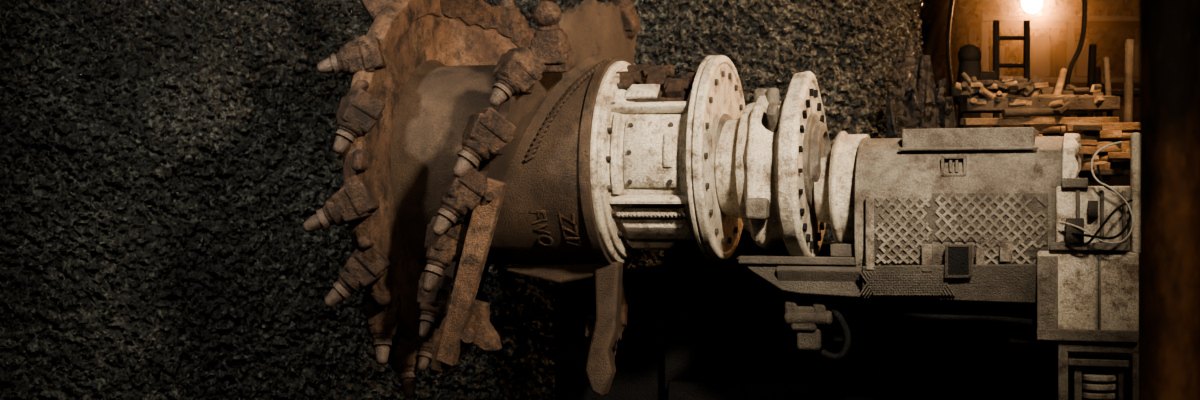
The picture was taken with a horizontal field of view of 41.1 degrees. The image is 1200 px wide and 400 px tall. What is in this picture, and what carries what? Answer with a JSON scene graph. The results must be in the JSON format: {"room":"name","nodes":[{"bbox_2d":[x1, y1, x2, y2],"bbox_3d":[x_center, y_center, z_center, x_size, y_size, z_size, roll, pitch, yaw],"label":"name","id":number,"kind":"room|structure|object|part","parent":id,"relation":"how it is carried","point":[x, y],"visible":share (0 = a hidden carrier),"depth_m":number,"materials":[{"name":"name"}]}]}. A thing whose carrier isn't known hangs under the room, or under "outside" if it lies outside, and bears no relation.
{"room":"underground passage","nodes":[
{"label":"underground passage","id":0,"kind":"room"},
{"bbox_2d":[0,0,925,399],"bbox_3d":[-1.348,-0.525,8.829,8.892,3.750,1.339,0,0,-28],"label":"wall","id":1,"kind":"structure","parent":0,"point":[164,164],"depth_m":9.03,"materials":[{"name":"grey stone"}]},
{"bbox_2d":[946,0,956,121],"bbox_3d":[2.496,-0.704,11.250,0.127,2.252,0.030,0,0,0],"label":"hanging cable","id":2,"kind":"object","parent":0,"point":[951,5],"visible":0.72,"depth_m":11.24,"materials":[{"name":"rubber"}]},
{"bbox_2d":[918,0,1139,114],"bbox_3d":[4.699,-0.525,14.675,4.539,3.750,0.214,0,0,-2],"label":"wall","id":3,"kind":"structure","parent":0,"point":[1110,42],"depth_m":14.66,"materials":[{"name":"brown wood"}]},
{"bbox_2d":[1065,0,1086,116],"bbox_3d":[2.976,-0.656,10.000,0.137,1.938,0.030,0,0,0],"label":"hose","id":4,"kind":"object","parent":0,"point":[1084,2],"visible":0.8,"depth_m":9.99,"materials":[{"name":"rubber"}]},
{"bbox_3d":[0.750,-2.469,7.125,13.000,0.135,15.750,0,0,0],"label":"ceiling","id":5,"kind":"structure","parent":0,"visible":0},
{"bbox_2d":[1022,0,1041,12],"bbox_3d":[3.321,-1.920,12.300,0.150,0.960,0.150,0,0,0],"label":"light bulb","id":6,"kind":"object","parent":5,"relation":"hanging from","point":[1031,6],"visible":1,"depth_m":12.25,"materials":[{"name":"beige glass"}]},
{"bbox_3d":[0.750,1.322,7.125,13.000,0.103,15.750,0,0,0],"label":"floor","id":7,"kind":"structure","parent":0,"visible":0},
{"bbox_2d":[303,0,1139,399],"bbox_3d":[0.685,-0.033,7.758,3.817,2.686,2.173,0,0,18],"label":"coal shearer","id":8,"kind":"object","parent":7,"relation":"on","point":[961,263],"visible":1,"depth_m":7.53,"materials":[{"name":"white metal"}]},
{"bbox_3d":[-0.873,-0.179,8.279,0.095,1.837,1.833,0,0,18],"label":"rim plate","id":9,"kind":"part","parent":8,"relation":"part of","materials":[{"name":"orange metal"}]},
{"bbox_3d":[-0.182,0.631,7.928,0.599,0.659,0.100,0,0,18],"label":"support blade","id":10,"kind":"part","parent":8,"relation":"part of","materials":[{"name":"orange metal"}]},
{"bbox_2d":[613,204,685,217],"bbox_3d":[0.235,0.045,7.587,0.391,0.076,0.172,0,0,0],"label":"grille","id":11,"kind":"object","parent":8,"relation":"attached to","point":[619,210],"depth_m":7.57,"materials":[{"name":"metal"}]},
{"bbox_3d":[0.820,-0.157,7.734,0.432,0.925,0.855,0,0,18],"label":"casing","id":12,"kind":"part","parent":8,"relation":"part of","materials":[{"name":"beige paint"}]},
{"bbox_3d":[1.364,0.137,7.196,0.262,0.304,0.032,0,0,18],"label":"panel","id":13,"kind":"part","parent":8,"relation":"part of","materials":[{"name":"grey paint"}]},
{"bbox_3d":[1.582,-0.152,7.153,0.110,0.090,0.032,0,0,18],"label":"stencil frame","id":14,"kind":"part","parent":8,"relation":"part of","materials":[{"name":"grey paint"}]},
{"bbox_3d":[1.584,0.272,7.078,0.115,0.147,0.034,0,0,18],"label":"opening frame","id":15,"kind":"part","parent":8,"relation":"part of","materials":[{"name":"metal"}]},
{"bbox_3d":[1.728,0.076,7.070,0.491,0.223,0.016,0,0,18],"label":"panel","id":16,"kind":"part","parent":8,"relation":"part of","materials":[{"name":"grey paint"}]},
{"bbox_3d":[1.814,0.233,7.051,0.315,0.118,0.030,0,0,18],"label":"panel","id":17,"kind":"part","parent":8,"relation":"part of","materials":[{"name":"grey paint"}]},
{"bbox_3d":[2.206,0.150,7.204,0.429,0.875,0.650,0,0,18],"label":"casing","id":18,"kind":"part","parent":8,"relation":"part of","materials":[{"name":"beige paint"}]},
{"bbox_3d":[2.251,0.955,7.216,0.333,0.689,0.700,0,0,18],"label":"stand frame","id":19,"kind":"part","parent":8,"relation":"part of","materials":[{"name":"grey paint"}]},
{"bbox_2d":[884,36,957,137],"bbox_3d":[1.847,0.197,9.247,0.795,2.296,0.663,0,0,0],"label":"rock","id":20,"kind":"object","parent":7,"relation":"on","point":[914,103],"visible":0.27,"depth_m":9.21,"materials":[{"name":"grey stone"}]},
{"bbox_2d":[922,0,959,76],"bbox_3d":[4.325,-0.536,13.900,3.270,3.572,0.114,0,0,0],"label":"rib","id":21,"kind":"object","parent":7,"relation":"on","point":[939,20],"visible":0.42,"depth_m":13.85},
{"bbox_2d":[948,44,996,127],"bbox_3d":[2.329,0.163,10.000,0.288,2.275,0.182,0,0,0],"label":"stand","id":22,"kind":"object","parent":7,"relation":"on","point":[969,55],"visible":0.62,"depth_m":9.95,"materials":[{"name":"metal"}]},
{"bbox_2d":[957,76,1047,127],"bbox_3d":[3.150,0.160,12.670,0.700,2.280,0.360,0,0,0],"label":"pile","id":23,"kind":"object","parent":7,"relation":"on","point":[983,115],"visible":0.11,"depth_m":12.51,"materials":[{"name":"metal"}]},
{"bbox_2d":[993,20,1029,127],"bbox_3d":[2.692,0.062,10.470,0.235,2.475,0.040,0,0,0],"label":"ladder","id":24,"kind":"object","parent":7,"relation":"on","point":[1025,65],"visible":0.16,"depth_m":10.45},
{"bbox_2d":[967,9,1139,125],"bbox_3d":[4.180,-0.125,13.250,2.160,2.850,0.550,0,0,0],"label":"storage rack","id":25,"kind":"object","parent":7,"relation":"on","point":[1048,56],"visible":0.13,"depth_m":13.05,"materials":[{"name":"wood"}]},
{"bbox_2d":[1070,254,1139,399],"bbox_3d":[3.350,0.620,9.262,2.100,1.360,0.825,0,0,0],"label":"platform","id":26,"kind":"object","parent":7,"relation":"on","point":[1072,354],"visible":0.02,"depth_m":8.88,"materials":[{"name":"black metal"}]},
{"bbox_2d":[954,39,1139,180],"bbox_3d":[2.678,-0.517,9.271,1.202,0.832,0.702,0,0,0],"label":"stack","id":27,"kind":"object","parent":26,"relation":"on","point":[1015,97],"visible":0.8,"depth_m":9.20,"materials":[{"name":"wood"}]},
{"bbox_2d":[1074,44,1139,185],"bbox_3d":[3.475,0.088,10.512,0.952,2.428,0.175,0,0,0],"label":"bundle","id":28,"kind":"object","parent":7,"relation":"on","point":[1094,73],"visible":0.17,"depth_m":10.52,"materials":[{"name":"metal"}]},
{"bbox_2d":[1140,0,1199,399],"bbox_3d":[1.251,-0.550,3.500,0.240,3.700,0.239,0,0,0],"label":"steel post","id":29,"kind":"object","parent":7,"relation":"on","point":[1169,29],"visible":1,"depth_m":3.44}
]}

